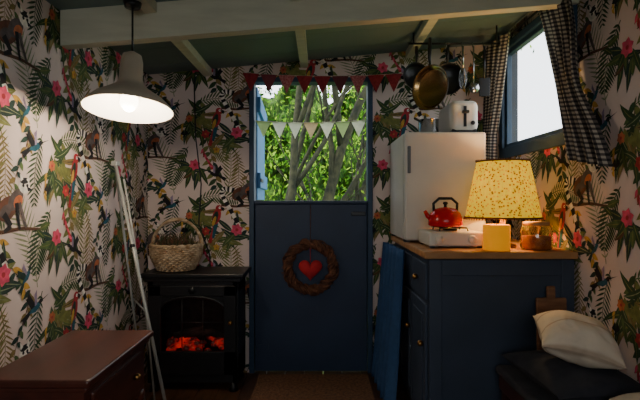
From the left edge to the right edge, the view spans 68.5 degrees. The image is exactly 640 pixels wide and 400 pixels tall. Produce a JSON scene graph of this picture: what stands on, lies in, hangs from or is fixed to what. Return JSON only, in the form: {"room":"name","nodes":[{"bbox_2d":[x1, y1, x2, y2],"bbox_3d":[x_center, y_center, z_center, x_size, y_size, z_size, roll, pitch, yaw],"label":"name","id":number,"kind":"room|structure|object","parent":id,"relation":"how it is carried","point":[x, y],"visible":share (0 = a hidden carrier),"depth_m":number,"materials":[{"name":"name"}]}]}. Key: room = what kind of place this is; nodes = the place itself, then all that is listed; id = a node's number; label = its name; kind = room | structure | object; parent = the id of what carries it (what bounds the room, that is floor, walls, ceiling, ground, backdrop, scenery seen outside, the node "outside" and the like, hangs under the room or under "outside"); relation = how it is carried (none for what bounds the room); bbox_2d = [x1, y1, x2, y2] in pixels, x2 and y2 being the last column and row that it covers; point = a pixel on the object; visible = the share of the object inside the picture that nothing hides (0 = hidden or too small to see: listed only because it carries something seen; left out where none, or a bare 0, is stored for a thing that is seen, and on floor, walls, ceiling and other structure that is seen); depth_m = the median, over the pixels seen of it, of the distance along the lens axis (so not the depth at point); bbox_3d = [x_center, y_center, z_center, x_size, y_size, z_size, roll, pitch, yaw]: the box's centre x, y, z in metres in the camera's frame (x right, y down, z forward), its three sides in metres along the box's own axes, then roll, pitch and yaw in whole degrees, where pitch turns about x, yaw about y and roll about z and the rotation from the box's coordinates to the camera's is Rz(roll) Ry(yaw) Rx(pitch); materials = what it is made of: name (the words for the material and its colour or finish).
{"room":"summer house interior","nodes":[
{"label":"summer house interior","id":0,"kind":"room"},
{"bbox_2d":[0,0,147,374],"bbox_3d":[-1.139,0.135,1.050,0.083,1.930,3.900,0,0,0],"label":"wall","id":1,"kind":"structure","parent":0,"point":[63,266],"depth_m":1.96,"materials":[{"name":"paper"}]},
{"bbox_2d":[144,371,410,399],"bbox_3d":[0.010,1.135,1.050,2.380,0.070,4.060,0,0,0],"label":"floor","id":2,"kind":"structure","parent":0,"point":[246,384],"depth_m":2.73,"materials":[{"name":"brown wood"}]},
{"bbox_2d":[0,330,153,399],"bbox_3d":[-0.716,0.775,1.400,0.289,0.650,0.460,0,0,0],"label":"side table","id":3,"kind":"object","parent":2,"relation":"on","point":[78,364],"visible":1,"depth_m":1.32,"materials":[{"name":"brown wood"}]},
{"bbox_2d":[111,161,165,399],"bbox_3d":[-0.850,0.456,2.200,0.215,1.281,0.606,0,0,-32],"label":"easel","id":4,"kind":"object","parent":2,"relation":"on","point":[116,164],"visible":1,"depth_m":2.21,"materials":[{"name":"silver metal"}]},
{"bbox_2d":[141,266,250,391],"bbox_3d":[-0.730,0.760,2.817,0.590,0.680,0.316,0,0,0],"label":"electric stove","id":5,"kind":"object","parent":2,"relation":"on","point":[197,316],"visible":0.96,"depth_m":2.70,"materials":[{"name":"black metal"}]},
{"bbox_2d":[148,217,203,271],"bbox_3d":[-0.862,0.260,2.820,0.322,0.310,0.315,0,0,0],"label":"wicker basket","id":6,"kind":"object","parent":5,"relation":"on","point":[166,255],"visible":1,"depth_m":2.73,"materials":[{"name":"beige wicker"}]},
{"bbox_2d":[250,374,374,399],"bbox_3d":[-0.040,1.092,2.715,0.680,0.016,0.430,0,0,0],"label":"doormat","id":7,"kind":"object","parent":2,"relation":"on","point":[268,386],"visible":1,"depth_m":2.72,"materials":[{"name":"brown carpet"}]},
{"bbox_2d":[391,236,577,399],"bbox_3d":[0.772,0.661,2.505,0.679,0.877,0.970,0,0,0],"label":"base cabinet","id":8,"kind":"object","parent":2,"relation":"on","point":[464,308],"visible":0.66,"depth_m":2.05,"materials":[{"name":"blue wood"}]},
{"bbox_2d":[371,242,404,399],"bbox_3d":[0.377,0.670,2.668,0.110,0.820,0.504,0,0,-2],"label":"curtain","id":9,"kind":"object","parent":8,"relation":"hanging from","point":[385,362],"visible":1,"depth_m":2.57,"materials":[{"name":"fabric"}]},
{"bbox_2d":[390,132,485,241],"bbox_3d":[0.650,-0.066,2.683,0.420,0.575,0.535,0,0,0],"label":"mini fridge","id":10,"kind":"object","parent":8,"relation":"on","point":[425,167],"visible":0.77,"depth_m":2.43,"materials":[{"name":"white metal"}]},
{"bbox_2d":[414,117,438,131],"bbox_3d":[0.587,-0.399,2.567,0.116,0.088,0.187,0,0,22],"label":"saucepan","id":11,"kind":"object","parent":10,"relation":"on","point":[426,124],"visible":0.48,"depth_m":2.55,"materials":[{"name":"metal"}]},
{"bbox_2d":[439,101,477,131],"bbox_3d":[0.777,-0.448,2.647,0.155,0.187,0.305,0,0,0],"label":"toaster","id":12,"kind":"object","parent":10,"relation":"on","point":[457,116],"visible":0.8,"depth_m":2.52,"materials":[{"name":"white metal"}]},
{"bbox_2d":[418,227,482,247],"bbox_3d":[0.630,0.175,2.273,0.260,0.094,0.254,0,0,0],"label":"stove","id":13,"kind":"object","parent":8,"relation":"on","point":[443,236],"visible":0.89,"depth_m":2.16,"materials":[{"name":"white metal"}]},
{"bbox_2d":[423,197,462,226],"bbox_3d":[0.608,0.057,2.280,0.164,0.142,0.164,0,0,-42],"label":"kettle","id":14,"kind":"object","parent":13,"relation":"on","point":[445,216],"visible":1,"depth_m":2.23,"materials":[{"name":"red metal"}]},
{"bbox_2d":[483,223,510,250],"bbox_3d":[0.785,0.162,2.090,0.116,0.120,0.116,0,0,0],"label":"pillar candle","id":15,"kind":"object","parent":8,"relation":"on","point":[496,237],"visible":1,"depth_m":2.04,"materials":[{"name":"wax"}]},
{"bbox_2d":[463,157,543,247],"bbox_3d":[0.868,0.015,2.235,0.358,0.414,0.358,0,0,0],"label":"table lamp","id":16,"kind":"object","parent":8,"relation":"on","point":[503,189],"visible":0.94,"depth_m":2.12,"materials":[{"name":"yellow fabric"}]},
{"bbox_2d":[520,221,552,250],"bbox_3d":[0.975,0.159,2.120,0.138,0.126,0.138,0,0,0],"label":"glass jar","id":17,"kind":"object","parent":8,"relation":"on","point":[534,235],"visible":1,"depth_m":2.06,"materials":[{"name":"clear glass"}]},
{"bbox_2d":[496,365,559,399],"bbox_3d":[0.926,0.900,1.500,0.363,0.400,1.020,0,0,0],"label":"bench","id":18,"kind":"object","parent":2,"relation":"on","point":[514,384],"visible":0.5,"depth_m":1.83,"materials":[{"name":"brown wood"}]},
{"bbox_2d":[536,286,566,349],"bbox_3d":[0.990,0.533,2.009,0.130,0.330,0.033,0,0,0],"label":"chopping board","id":19,"kind":"object","parent":18,"relation":"on","point":[550,303],"visible":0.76,"depth_m":2.00,"materials":[{"name":"brown wood"}]},
{"bbox_2d":[502,349,639,399],"bbox_3d":[0.925,0.638,1.730,0.340,0.114,0.440,0,0,-3],"label":"cushion","id":20,"kind":"object","parent":18,"relation":"on","point":[562,379],"visible":0.71,"depth_m":1.60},
{"bbox_2d":[533,310,627,369],"bbox_3d":[0.924,0.497,1.693,0.276,0.181,0.223,0,0,14],"label":"cushion","id":21,"kind":"object","parent":20,"relation":"on","point":[572,337],"visible":1,"depth_m":1.61,"materials":[{"name":"fabric"}]},
{"bbox_2d":[609,392,639,399],"bbox_3d":[1.000,0.634,1.360,0.190,0.120,0.260,0,0,0],"label":"cushion","id":22,"kind":"object","parent":18,"relation":"on","point":[629,396],"visible":1,"depth_m":1.43,"materials":[{"name":"fabric"}]},
{"bbox_2d":[46,0,530,73],"bbox_3d":[0.010,-0.941,1.050,2.420,0.296,4.100,0,0,0],"label":"ceiling","id":23,"kind":"structure","parent":0,"point":[324,43],"depth_m":2.67,"materials":[{"name":"paint"}]},
{"bbox_2d":[81,0,172,123],"bbox_3d":[-0.745,-0.554,1.830,0.332,0.460,0.328,0,0,0],"label":"pendant lamp","id":24,"kind":"object","parent":23,"relation":"hanging from","point":[127,99],"visible":1,"depth_m":1.84,"materials":[{"name":"metal"}]},
{"bbox_2d":[60,0,578,49],"bbox_3d":[0.010,-0.825,2.027,2.208,0.348,0.095,0,0,0],"label":"ceiling beam","id":25,"kind":"structure","parent":23,"relation":"attached to","point":[177,20],"depth_m":2.00,"materials":[{"name":"wood"}]},
{"bbox_2d":[408,25,500,47],"bbox_3d":[0.760,-0.921,2.649,0.520,0.132,0.034,0,0,0],"label":"rack","id":26,"kind":"object","parent":23,"relation":"attached to","point":[413,43],"visible":0.81,"depth_m":2.66,"materials":[{"name":"black metal"}]},
{"bbox_2d":[404,46,424,87],"bbox_3d":[0.566,-0.780,2.778,0.163,0.262,0.045,0,0,-15],"label":"frying pan","id":27,"kind":"object","parent":26,"relation":"hanging from","point":[411,71],"visible":0.59,"depth_m":2.79,"materials":[{"name":"black metal"}]},
{"bbox_2d":[412,37,448,109],"bbox_3d":[0.607,-0.689,2.571,0.045,0.393,0.245,0,0,-38],"label":"frying pan","id":28,"kind":"object","parent":26,"relation":"hanging from","point":[430,87],"visible":1,"depth_m":2.59,"materials":[{"name":"metal"}]},
{"bbox_2d":[439,45,463,94],"bbox_3d":[0.729,-0.745,2.688,0.184,0.292,0.045,0,0,15],"label":"frying pan","id":29,"kind":"object","parent":26,"relation":"hanging from","point":[452,70],"visible":0.49,"depth_m":2.69,"materials":[{"name":"black metal"}]},
{"bbox_2d":[459,46,466,88],"bbox_3d":[0.800,-0.739,2.632,0.046,0.241,0.046,0,0,30],"label":"whisk","id":30,"kind":"object","parent":26,"relation":"hanging from","point":[462,68],"visible":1,"depth_m":2.63,"materials":[{"name":"metal"}]},
{"bbox_2d":[469,46,479,92],"bbox_3d":[0.860,-0.728,2.620,0.060,0.265,0.040,0,0,0],"label":"ladle","id":31,"kind":"object","parent":26,"relation":"hanging from","point":[474,87],"visible":1,"depth_m":2.61,"materials":[{"name":"metal"}]},
{"bbox_2d":[479,46,489,95],"bbox_3d":[0.920,-0.720,2.632,0.060,0.280,0.012,0,0,0],"label":"spatula","id":32,"kind":"object","parent":26,"relation":"hanging from","point":[484,83],"visible":1,"depth_m":2.63,"materials":[{"name":"grey metal"}]},
{"bbox_2d":[147,45,495,371],"bbox_3d":[0.010,0.040,3.038,2.380,2.120,0.083,0,0,0],"label":"wall","id":33,"kind":"structure","parent":0,"point":[221,98],"depth_m":3.00,"materials":[{"name":"paper"}]},
{"bbox_2d":[138,0,211,75],"bbox_3d":[-0.715,-0.812,1.050,0.048,0.049,3.900,0,0,0],"label":"ceiling beam","id":34,"kind":"structure","parent":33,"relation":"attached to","point":[148,6],"depth_m":2.51,"materials":[{"name":"paint"}]},
{"bbox_2d":[193,80,210,265],"bbox_3d":[-0.745,-0.030,2.985,0.118,1.460,0.007,0,0,0],"label":"cable","id":35,"kind":"object","parent":33,"relation":"attached to","point":[193,80],"depth_m":2.98,"materials":[{"name":"plastic"}]},
{"bbox_2d":[256,87,266,199],"bbox_3d":[-0.432,-0.372,3.437,0.058,0.745,0.735,0,0,-3],"label":"door","id":36,"kind":"structure","parent":33,"relation":"in","point":[261,180],"depth_m":3.25,"materials":[{"name":"blue paint"}]},
{"bbox_2d":[291,0,307,67],"bbox_3d":[-0.100,-0.867,1.050,0.048,0.049,3.900,0,0,0],"label":"ceiling beam","id":37,"kind":"structure","parent":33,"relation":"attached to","point":[300,34],"depth_m":2.60,"materials":[{"name":"paint"}]},
{"bbox_2d":[254,201,367,370],"bbox_3d":[-0.058,0.549,3.019,0.721,1.089,0.082,0,0,0],"label":"door","id":38,"kind":"structure","parent":33,"relation":"in","point":[327,331],"depth_m":3.00,"materials":[{"name":"blue paint"}]},
{"bbox_2d":[281,205,338,296],"bbox_3d":[-0.059,0.317,2.943,0.366,0.575,0.070,0,0,1],"label":"heart wreath","id":39,"kind":"object","parent":38,"relation":"attached to","point":[310,271],"visible":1,"depth_m":2.93,"materials":[{"name":"red wicker"}]},
{"bbox_2d":[249,77,372,372],"bbox_3d":[-0.058,0.160,3.030,0.785,1.880,0.100,0,0,0],"label":"trim","id":40,"kind":"structure","parent":33,"relation":"attached to","point":[369,88],"depth_m":2.98,"materials":[{"name":"blue paint"}]},
{"bbox_2d":[256,120,366,137],"bbox_3d":[-0.058,-0.455,3.026,0.715,0.126,0.013,0,0,0],"label":"bunting","id":41,"kind":"object","parent":33,"relation":"attached to","point":[358,125],"visible":1,"depth_m":3.02},
{"bbox_2d":[242,72,402,93],"bbox_3d":[0.015,-0.733,2.950,1.010,0.140,0.015,0,0,0],"label":"bunting","id":42,"kind":"object","parent":33,"relation":"attached to","point":[251,78],"visible":1,"depth_m":2.95},
{"bbox_2d":[406,19,437,57],"bbox_3d":[0.570,-0.927,1.050,0.048,0.049,3.900,0,0,0],"label":"ceiling beam","id":43,"kind":"structure","parent":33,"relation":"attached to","point":[426,26],"depth_m":2.60,"materials":[{"name":"paint"}]},
{"bbox_2d":[495,0,639,382],"bbox_3d":[1.159,0.040,1.050,0.083,2.120,3.900,0,0,0],"label":"wall","id":44,"kind":"structure","parent":0,"point":[592,211],"depth_m":1.84,"materials":[{"name":"paper"}]},
{"bbox_2d":[510,11,537,35],"bbox_3d":[1.097,-0.945,2.444,0.043,0.024,1.082,0,0,0],"label":"curtain rod","id":45,"kind":"object","parent":44,"relation":"attached to","point":[535,12],"visible":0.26,"depth_m":2.49,"materials":[{"name":"black metal"}]},
{"bbox_2d":[483,32,510,158],"bbox_3d":[1.045,-0.585,2.785,0.040,0.730,0.370,0,0,0],"label":"curtain","id":46,"kind":"object","parent":45,"relation":"hanging from","point":[496,56],"visible":0.87,"depth_m":2.81,"materials":[{"name":"fabric"}]},
{"bbox_2d":[538,0,612,166],"bbox_3d":[1.045,-0.527,1.986,0.044,0.815,0.569,0,0,0],"label":"curtain","id":47,"kind":"object","parent":45,"relation":"hanging from","point":[584,139],"visible":0.98,"depth_m":1.94,"materials":[{"name":"fabric"}]},
{"bbox_2d":[499,4,576,158],"bbox_3d":[1.125,-0.590,2.465,0.050,0.680,0.850,0,0,0],"label":"window","id":48,"kind":"structure","parent":44,"relation":"in","point":[555,138],"depth_m":2.63,"materials":[{"name":"paint"}]},
{"label":"outside","id":49,"kind":"structure","parent":0,"visible":0},
{"bbox_3d":[0.000,1.550,8.500,30.000,0.100,33.000,0,0,0],"label":"ground","id":50,"kind":"structure","parent":49,"visible":0},
{"bbox_2d":[258,85,365,200],"bbox_3d":[-1.007,-0.657,8.695,6.110,4.413,3.496,0,0,0],"label":"hedge","id":51,"kind":"object","parent":50,"relation":"on","point":[276,190],"visible":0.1,"depth_m":9.06,"materials":[{"name":"green plant"}]},
{"bbox_2d":[256,45,533,200],"bbox_3d":[0.612,-1.688,4.786,6.638,6.427,3.995,0,0,5],"label":"tree","id":52,"kind":"object","parent":50,"relation":"on","point":[336,158],"visible":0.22,"depth_m":5.14,"materials":[{"name":"green plant"}]}
]}

